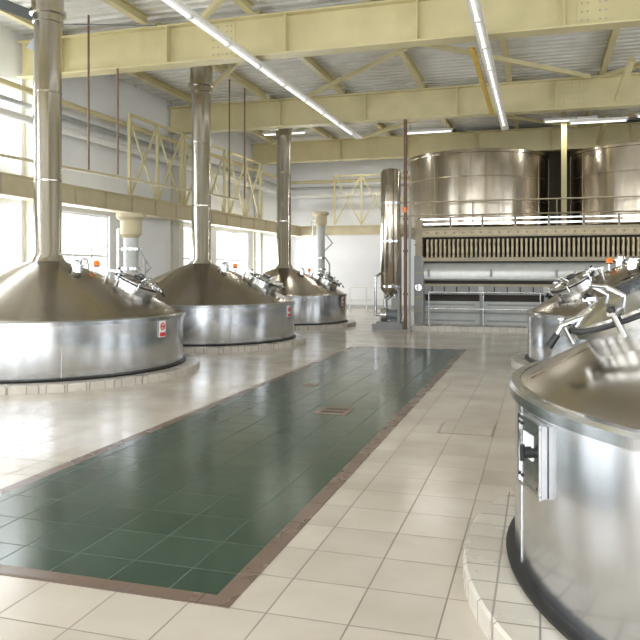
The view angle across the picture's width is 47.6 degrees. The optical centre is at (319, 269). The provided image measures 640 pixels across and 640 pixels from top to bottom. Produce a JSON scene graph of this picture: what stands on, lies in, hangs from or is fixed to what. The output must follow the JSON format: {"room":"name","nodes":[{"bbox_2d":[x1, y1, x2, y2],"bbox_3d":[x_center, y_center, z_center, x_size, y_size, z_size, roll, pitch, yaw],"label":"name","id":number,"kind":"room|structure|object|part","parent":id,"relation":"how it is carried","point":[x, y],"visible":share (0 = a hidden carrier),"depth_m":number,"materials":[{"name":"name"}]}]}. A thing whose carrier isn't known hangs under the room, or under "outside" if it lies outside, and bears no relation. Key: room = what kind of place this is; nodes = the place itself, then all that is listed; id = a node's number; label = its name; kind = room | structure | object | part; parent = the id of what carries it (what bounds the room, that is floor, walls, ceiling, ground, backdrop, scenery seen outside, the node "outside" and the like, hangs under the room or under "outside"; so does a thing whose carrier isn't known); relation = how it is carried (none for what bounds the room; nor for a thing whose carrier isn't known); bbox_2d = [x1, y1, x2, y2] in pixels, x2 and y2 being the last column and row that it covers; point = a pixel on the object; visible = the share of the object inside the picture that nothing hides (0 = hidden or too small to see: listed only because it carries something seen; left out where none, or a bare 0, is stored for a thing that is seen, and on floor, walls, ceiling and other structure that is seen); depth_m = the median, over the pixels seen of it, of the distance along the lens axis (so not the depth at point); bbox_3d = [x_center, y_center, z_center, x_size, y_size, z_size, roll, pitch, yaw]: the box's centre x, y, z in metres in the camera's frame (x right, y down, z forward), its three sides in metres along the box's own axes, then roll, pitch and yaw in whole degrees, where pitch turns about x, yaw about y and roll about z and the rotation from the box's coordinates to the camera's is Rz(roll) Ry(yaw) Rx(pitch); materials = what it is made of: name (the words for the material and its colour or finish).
{"room":"processing plant","nodes":[
{"label":"processing plant","id":0,"kind":"room"},
{"bbox_2d":[0,0,156,50],"bbox_3d":[-4.807,-4.845,12.924,3.269,0.890,3.120,0,0,17],"label":"pipe","id":1,"kind":"object","parent":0,"point":[6,5],"depth_m":12.62,"materials":[{"name":"grey metal"}]},
{"bbox_2d":[0,26,276,279],"bbox_3d":[-7.130,-1.950,15.492,0.250,7.300,37.500,0,0,17],"label":"wall","id":2,"kind":"structure","parent":0,"point":[154,241],"depth_m":20.51,"materials":[{"name":"white paint"}]},
{"bbox_2d":[0,121,20,169],"bbox_3d":[-7.207,-3.225,15.149,0.080,1.950,3.600,0,0,17],"label":"window","id":3,"kind":"structure","parent":2,"relation":"in","point":[1,122],"depth_m":16.10,"materials":[{"name":"white glass"}]},
{"bbox_2d":[0,203,20,254],"bbox_3d":[-7.207,-0.375,15.149,0.080,2.150,3.600,0,0,17],"label":"window","id":4,"kind":"structure","parent":2,"relation":"in","point":[3,205],"depth_m":16.14,"materials":[{"name":"white metal"}]},
{"bbox_2d":[62,211,107,274],"bbox_3d":[-6.132,-0.375,18.690,0.080,2.150,2.200,0,0,17],"label":"window","id":5,"kind":"structure","parent":2,"relation":"in","point":[73,214],"depth_m":19.01,"materials":[{"name":"white metal"}]},
{"bbox_2d":[183,226,191,265],"bbox_3d":[-4.446,-0.375,24.239,0.080,2.150,2.000,0,0,17],"label":"window","id":6,"kind":"structure","parent":2,"relation":"in","point":[190,228],"depth_m":24.46,"materials":[{"name":"white metal"}]},
{"bbox_2d":[217,230,245,276],"bbox_3d":[-3.414,-0.375,27.636,0.080,2.150,2.900,0,0,17],"label":"window","id":7,"kind":"structure","parent":2,"relation":"in","point":[235,260],"depth_m":28.06,"materials":[{"name":"white metal"}]},
{"bbox_2d":[263,236,276,271],"bbox_3d":[-2.236,-0.375,31.511,0.080,2.150,1.800,0,0,17],"label":"window","id":8,"kind":"structure","parent":2,"relation":"in","point":[266,237],"depth_m":31.75,"materials":[{"name":"white metal"}]},
{"bbox_2d":[0,308,527,639],"bbox_3d":[2.654,1.775,12.519,20.200,0.150,37.500,0,0,17],"label":"floor","id":9,"kind":"structure","parent":0,"point":[382,558],"depth_m":5.17,"materials":[{"name":"beige tile"}]},
{"bbox_2d":[21,78,33,263],"bbox_3d":[-6.447,-1.275,16.173,0.460,5.950,0.400,0,0,17],"label":"steel column","id":10,"kind":"structure","parent":9,"relation":"on","point":[27,130],"depth_m":16.17,"materials":[{"name":"beige metal"}]},
{"bbox_2d":[0,0,199,394],"bbox_3d":[-4.650,-1.790,12.387,5.120,6.980,5.120,0,0,17],"label":"kettle","id":11,"kind":"object","parent":9,"relation":"on","point":[65,326],"visible":1,"depth_m":11.22,"materials":[{"name":"silver metal"}]},
{"bbox_2d":[116,213,151,277],"bbox_3d":[-3.806,0.275,14.795,0.765,2.850,0.600,0,0,17],"label":"column","id":12,"kind":"structure","parent":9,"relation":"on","point":[130,228],"depth_m":14.67,"materials":[{"name":"metal"}]},
{"bbox_2d":[170,134,182,270],"bbox_3d":[-4.470,-1.275,22.679,0.460,5.950,0.400,0,0,17],"label":"steel column","id":13,"kind":"structure","parent":9,"relation":"on","point":[176,227],"depth_m":22.66,"materials":[{"name":"beige metal"}]},
{"bbox_2d":[147,65,305,353],"bbox_3d":[-2.818,-1.790,17.212,4.980,6.980,4.980,0,0,17],"label":"kettle","id":14,"kind":"object","parent":9,"relation":"on","point":[226,310],"visible":0.85,"depth_m":16.06,"materials":[{"name":"silver metal"}]},
{"bbox_2d":[0,346,465,607],"bbox_3d":[0.138,1.698,9.913,2.500,0.004,12.350,0,0,17],"label":"inlay","id":15,"kind":"object","parent":9,"relation":"on","point":[193,506],"visible":1,"depth_m":5.68,"materials":[{"name":"green tile"}]},
{"bbox_2d":[302,383,317,385],"bbox_3d":[-0.144,1.692,10.704,0.200,0.008,0.200,0,0,17],"label":"floor drain","id":16,"kind":"object","parent":15,"relation":"on","point":[305,384],"visible":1,"depth_m":10.69,"materials":[{"name":"metal"}]},
{"bbox_2d":[314,406,353,414],"bbox_3d":[0.174,1.692,8.726,0.380,0.008,0.400,0,0,17],"label":"floor drain","id":17,"kind":"object","parent":15,"relation":"on","point":[324,410],"visible":1,"depth_m":8.71,"materials":[{"name":"metal"}]},
{"bbox_2d":[253,164,262,273],"bbox_3d":[-2.494,-1.275,29.185,0.460,5.950,0.400,0,0,17],"label":"steel column","id":18,"kind":"structure","parent":9,"relation":"on","point":[257,236],"depth_m":29.19,"materials":[{"name":"beige metal"}]},
{"bbox_2d":[261,128,355,329],"bbox_3d":[-1.128,-1.790,22.604,4.480,6.980,4.480,0,0,17],"label":"kettle","id":19,"kind":"object","parent":9,"relation":"on","point":[319,305],"visible":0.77,"depth_m":21.94,"materials":[{"name":"silver metal"}]},
{"bbox_2d":[312,211,332,277],"bbox_3d":[0.078,-0.175,25.687,0.765,3.750,0.600,0,0,17],"label":"column","id":20,"kind":"structure","parent":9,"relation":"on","point":[320,218],"depth_m":25.57,"materials":[{"name":"metal"}]},
{"bbox_2d":[349,287,390,311],"bbox_3d":[2.161,1.188,29.130,2.050,1.025,0.050,0,0,17],"label":"guard rail","id":21,"kind":"object","parent":9,"relation":"on","point":[366,299],"visible":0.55,"depth_m":29.20,"materials":[{"name":"metal"}]},
{"bbox_2d":[372,168,403,329],"bbox_3d":[2.012,-0.630,20.950,0.870,4.660,0.760,0,0,17],"label":"vessel","id":22,"kind":"object","parent":9,"relation":"on","point":[390,203],"visible":1,"depth_m":20.75,"materials":[{"name":"silver metal"}]},
{"bbox_2d":[402,119,411,330],"bbox_3d":[2.409,-1.250,20.158,0.250,5.900,0.265,0,0,17],"label":"riser pipe","id":23,"kind":"object","parent":9,"relation":"on","point":[405,171],"visible":1,"depth_m":20.19,"materials":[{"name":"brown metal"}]},
{"bbox_2d":[437,421,495,435],"bbox_3d":[1.579,1.698,7.777,0.560,0.004,0.600,0,0,17],"label":"access hatch","id":24,"kind":"object","parent":9,"relation":"on","point":[450,427],"visible":1,"depth_m":7.76,"materials":[{"name":"beige tile"}]},
{"bbox_2d":[393,224,639,320],"bbox_3d":[9.681,0.150,25.329,13.400,3.100,6.300,0,0,17],"label":"mezzanine platform","id":25,"kind":"object","parent":9,"relation":"on","point":[402,229],"visible":0.04,"depth_m":24.10,"materials":[{"name":"metal"}]},
{"bbox_2d":[407,148,549,227],"bbox_3d":[5.715,-2.800,26.378,5.060,2.800,5.060,0,0,17],"label":"tank","id":26,"kind":"object","parent":25,"relation":"on","point":[477,173],"visible":0.89,"depth_m":24.17,"materials":[{"name":"metal"}]},
{"bbox_2d":[569,141,639,224],"bbox_3d":[11.169,-2.800,24.721,5.060,2.800,5.060,0,0,17],"label":"tank","id":27,"kind":"object","parent":25,"relation":"on","point":[610,169],"visible":0.86,"depth_m":23.21,"materials":[{"name":"metal"}]},
{"bbox_2d":[411,213,639,332],"bbox_3d":[8.070,0.090,20.541,10.500,3.220,3.600,0,0,17],"label":"press","id":28,"kind":"object","parent":9,"relation":"on","point":[470,279],"visible":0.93,"depth_m":20.39,"materials":[{"name":"grey metal"}]},
{"bbox_3d":[7.834,1.081,18.941,10.020,0.959,0.040,0,0,17],"label":"guard rail","id":29,"kind":"part","parent":28,"relation":"part of","materials":[{"name":"metal"}]},
{"bbox_3d":[8.126,0.620,20.587,10.420,1.880,2.480,0,0,17],"label":"frame","id":30,"kind":"part","parent":28,"relation":"part of","materials":[{"name":"grey paint"}]},
{"bbox_2d":[463,272,639,639],"bbox_3d":[3.187,-1.790,3.609,4.860,6.980,4.860,0,0,17],"label":"kettle","id":31,"kind":"object","parent":9,"relation":"on","point":[556,556],"visible":1,"depth_m":3.30,"materials":[{"name":"silver metal"}]},
{"bbox_3d":[1.008,0.900,3.530,0.087,0.350,0.320,0,0,-2],"label":"control panel","id":32,"kind":"part","parent":31,"relation":"part of","materials":[{"name":"metal"}]},
{"bbox_2d":[511,255,639,368],"bbox_3d":[5.819,-1.790,12.446,5.076,6.980,5.076,0,0,17],"label":"kettle","id":33,"kind":"object","parent":9,"relation":"on","point":[568,301],"visible":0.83,"depth_m":12.06,"materials":[{"name":"silver metal"}]},
{"bbox_3d":[-10.401,-1.275,3.160,0.460,5.950,0.400,0,0,17],"label":"steel column","id":34,"kind":"structure","parent":9,"relation":"on","visible":0},
{"bbox_2d":[0,172,407,236],"bbox_3d":[-3.083,-1.710,14.105,7.700,0.440,36.600,0,0,17],"label":"beam","id":35,"kind":"structure","parent":34,"relation":"attached to","point":[12,186],"depth_m":19.49,"materials":[{"name":"metal"}]},
{"bbox_2d":[127,113,182,204],"bbox_3d":[-4.598,-3.030,20.471,0.110,2.210,2.970,0,0,17],"label":"lattice frame","id":36,"kind":"object","parent":35,"relation":"on","point":[156,134],"visible":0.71,"depth_m":20.43,"materials":[{"name":"beige paint"}]},
{"bbox_2d":[183,134,225,212],"bbox_3d":[-3.696,-3.030,23.437,0.110,2.210,2.970,0,0,17],"label":"lattice frame","id":37,"kind":"object","parent":35,"relation":"on","point":[185,145],"visible":0.41,"depth_m":23.95,"materials":[{"name":"beige paint"}]},
{"bbox_2d":[227,151,260,218],"bbox_3d":[-2.737,-3.030,26.594,0.110,2.210,2.970,0,0,17],"label":"lattice frame","id":38,"kind":"object","parent":35,"relation":"on","point":[245,209],"visible":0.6,"depth_m":26.57,"materials":[{"name":"beige paint"}]},
{"bbox_2d":[334,173,407,224],"bbox_3d":[2.360,-3.041,31.160,3.670,2.187,0.090,0,0,17],"label":"lattice frame","id":39,"kind":"object","parent":35,"relation":"on","point":[360,175],"visible":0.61,"depth_m":31.34,"materials":[{"name":"beige paint"}]},
{"bbox_2d":[0,77,407,198],"bbox_3d":[-3.952,-3.600,14.443,5.960,0.776,36.540,0,0,17],"label":"pipes","id":40,"kind":"object","parent":34,"relation":"attached to","point":[4,112],"visible":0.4,"depth_m":20.15,"materials":[{"name":"white metal"}]},
{"bbox_2d":[0,0,639,142],"bbox_3d":[2.654,-5.400,12.519,20.200,0.200,37.500,0,0,17],"label":"ceiling","id":41,"kind":"structure","parent":0,"point":[583,52],"depth_m":18.88,"materials":[{"name":"white metal"}]},
{"bbox_2d":[0,15,244,199],"bbox_3d":[-4.317,-3.612,15.531,0.390,3.275,10.910,0,0,23],"label":"rods","id":42,"kind":"object","parent":41,"relation":"hanging from","point":[88,170],"visible":0.89,"depth_m":15.22,"materials":[{"name":"beige paint"}]},
{"bbox_2d":[262,130,275,135],"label":"lamp","id":43,"kind":"object","parent":41,"relation":"hanging from","point":[268,133],"depth_m":25.56,"materials":[{"name":"white plastic"}]},
{"bbox_2d":[292,128,306,133],"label":"lamp","id":44,"kind":"object","parent":41,"relation":"hanging from","point":[300,131],"depth_m":25.26,"materials":[{"name":"white plastic"}]},
{"bbox_2d":[0,0,619,141],"bbox_3d":[2.941,-5.190,12.432,18.940,0.200,36.720,0,0,17],"label":"rafters","id":45,"kind":"structure","parent":41,"relation":"attached to","point":[123,6],"depth_m":18.68,"materials":[{"name":"yellow metal"}]},
{"bbox_2d":[17,0,639,79],"bbox_3d":[2.901,-4.670,13.332,20.000,0.820,0.370,0,0,17],"label":"roof beam","id":46,"kind":"structure","parent":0,"point":[385,24],"depth_m":14.13,"materials":[{"name":"yellow metal"}]},
{"bbox_2d":[291,158,414,304],"bbox_3d":[8.141,-1.950,30.579,20.200,7.300,0.250,0,0,17],"label":"wall","id":47,"kind":"structure","parent":0,"point":[354,260],"depth_m":32.49,"materials":[{"name":"white paint"}]},
{"bbox_2d":[297,241,315,269],"bbox_3d":[-0.478,-0.300,33.171,1.200,2.000,0.080,0,0,17],"label":"window","id":48,"kind":"structure","parent":47,"relation":"in","point":[309,263],"depth_m":33.18,"materials":[{"name":"white metal"}]},
{"bbox_2d":[346,305,413,308],"bbox_3d":[8.111,1.625,30.447,20.180,0.150,0.020,0,0,17],"label":"baseboard","id":49,"kind":"structure","parent":47,"relation":"attached to","point":[347,306],"depth_m":32.23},
{"bbox_2d":[168,72,639,134],"bbox_3d":[4.878,-4.670,19.839,20.000,0.820,0.370,0,0,17],"label":"roof beam","id":50,"kind":"structure","parent":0,"point":[598,92],"depth_m":20.43,"materials":[{"name":"yellow metal"}]},
{"bbox_2d":[189,0,639,145],"bbox_3d":[2.662,-4.725,17.018,15.677,0.766,19.762,0,0,17],"label":"roof truss","id":51,"kind":"structure","parent":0,"point":[630,65],"depth_m":18.11,"materials":[{"name":"yellow metal"}]},
{"bbox_2d":[161,0,361,138],"bbox_3d":[-2.443,-4.180,10.880,0.200,0.140,25.400,0,0,17],"label":"fluorescent lights","id":52,"kind":"object","parent":51,"relation":"attached to","point":[180,7],"visible":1,"depth_m":14.19,"materials":[{"name":"white plastic"}]},
{"bbox_2d":[407,119,452,133],"bbox_3d":[3.649,-4.937,24.393,1.600,0.666,0.200,0,0,17],"label":"lamp","id":53,"kind":"object","parent":51,"relation":"hanging from","point":[446,129],"visible":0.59,"depth_m":24.32,"materials":[{"name":"white plastic"}]},
{"bbox_2d":[469,47,493,114],"bbox_3d":[3.756,-4.200,16.626,0.100,0.070,6.000,0,0,17],"label":"rail","id":54,"kind":"object","parent":51,"relation":"attached to","point":[472,50],"visible":1,"depth_m":15.77,"materials":[{"name":"metal"}]},
{"bbox_2d":[466,0,508,129],"bbox_3d":[1.834,-4.180,9.476,0.200,0.140,25.200,0,0,17],"label":"fluorescent lights","id":55,"kind":"object","parent":51,"relation":"attached to","point":[474,6],"visible":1,"depth_m":13.99,"materials":[{"name":"white plastic"}]},
{"bbox_2d":[544,110,597,122],"bbox_3d":[7.838,-4.962,22.702,1.600,0.616,0.200,0,0,17],"label":"lamp","id":56,"kind":"object","parent":51,"relation":"hanging from","point":[563,119],"visible":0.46,"depth_m":22.66,"materials":[{"name":"white plastic"}]},
{"bbox_2d":[569,108,627,123],"bbox_3d":[8.043,-4.762,20.968,1.600,1.016,0.200,0,0,17],"label":"lamp","id":57,"kind":"object","parent":51,"relation":"hanging from","point":[612,119],"visible":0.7,"depth_m":20.89,"materials":[{"name":"white plastic"}]},
{"bbox_2d":[251,122,639,164],"bbox_3d":[6.855,-4.670,26.345,20.000,0.820,0.370,0,0,17],"label":"roof beam","id":58,"kind":"structure","parent":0,"point":[543,139],"depth_m":27.01,"materials":[{"name":"yellow metal"}]},
{"bbox_2d":[401,196,639,226],"bbox_3d":[8.737,-1.836,22.429,13.120,0.872,0.044,0,0,17],"label":"railing","id":59,"kind":"object","parent":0,"point":[432,202],"depth_m":23.07,"materials":[{"name":"silver metal"}]},
{"bbox_2d":[543,150,578,224],"bbox_3d":[10.967,-1.750,28.701,13.500,6.900,0.100,0,0,17],"label":"wall panel","id":60,"kind":"object","parent":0,"point":[555,157],"depth_m":29.09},
{"bbox_2d":[561,112,566,224],"bbox_3d":[7.753,-3.330,23.041,0.160,3.860,0.160,0,0,17],"label":"post","id":61,"kind":"object","parent":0,"point":[563,114],"depth_m":23.02,"materials":[{"name":"yellow metal"}]}
]}

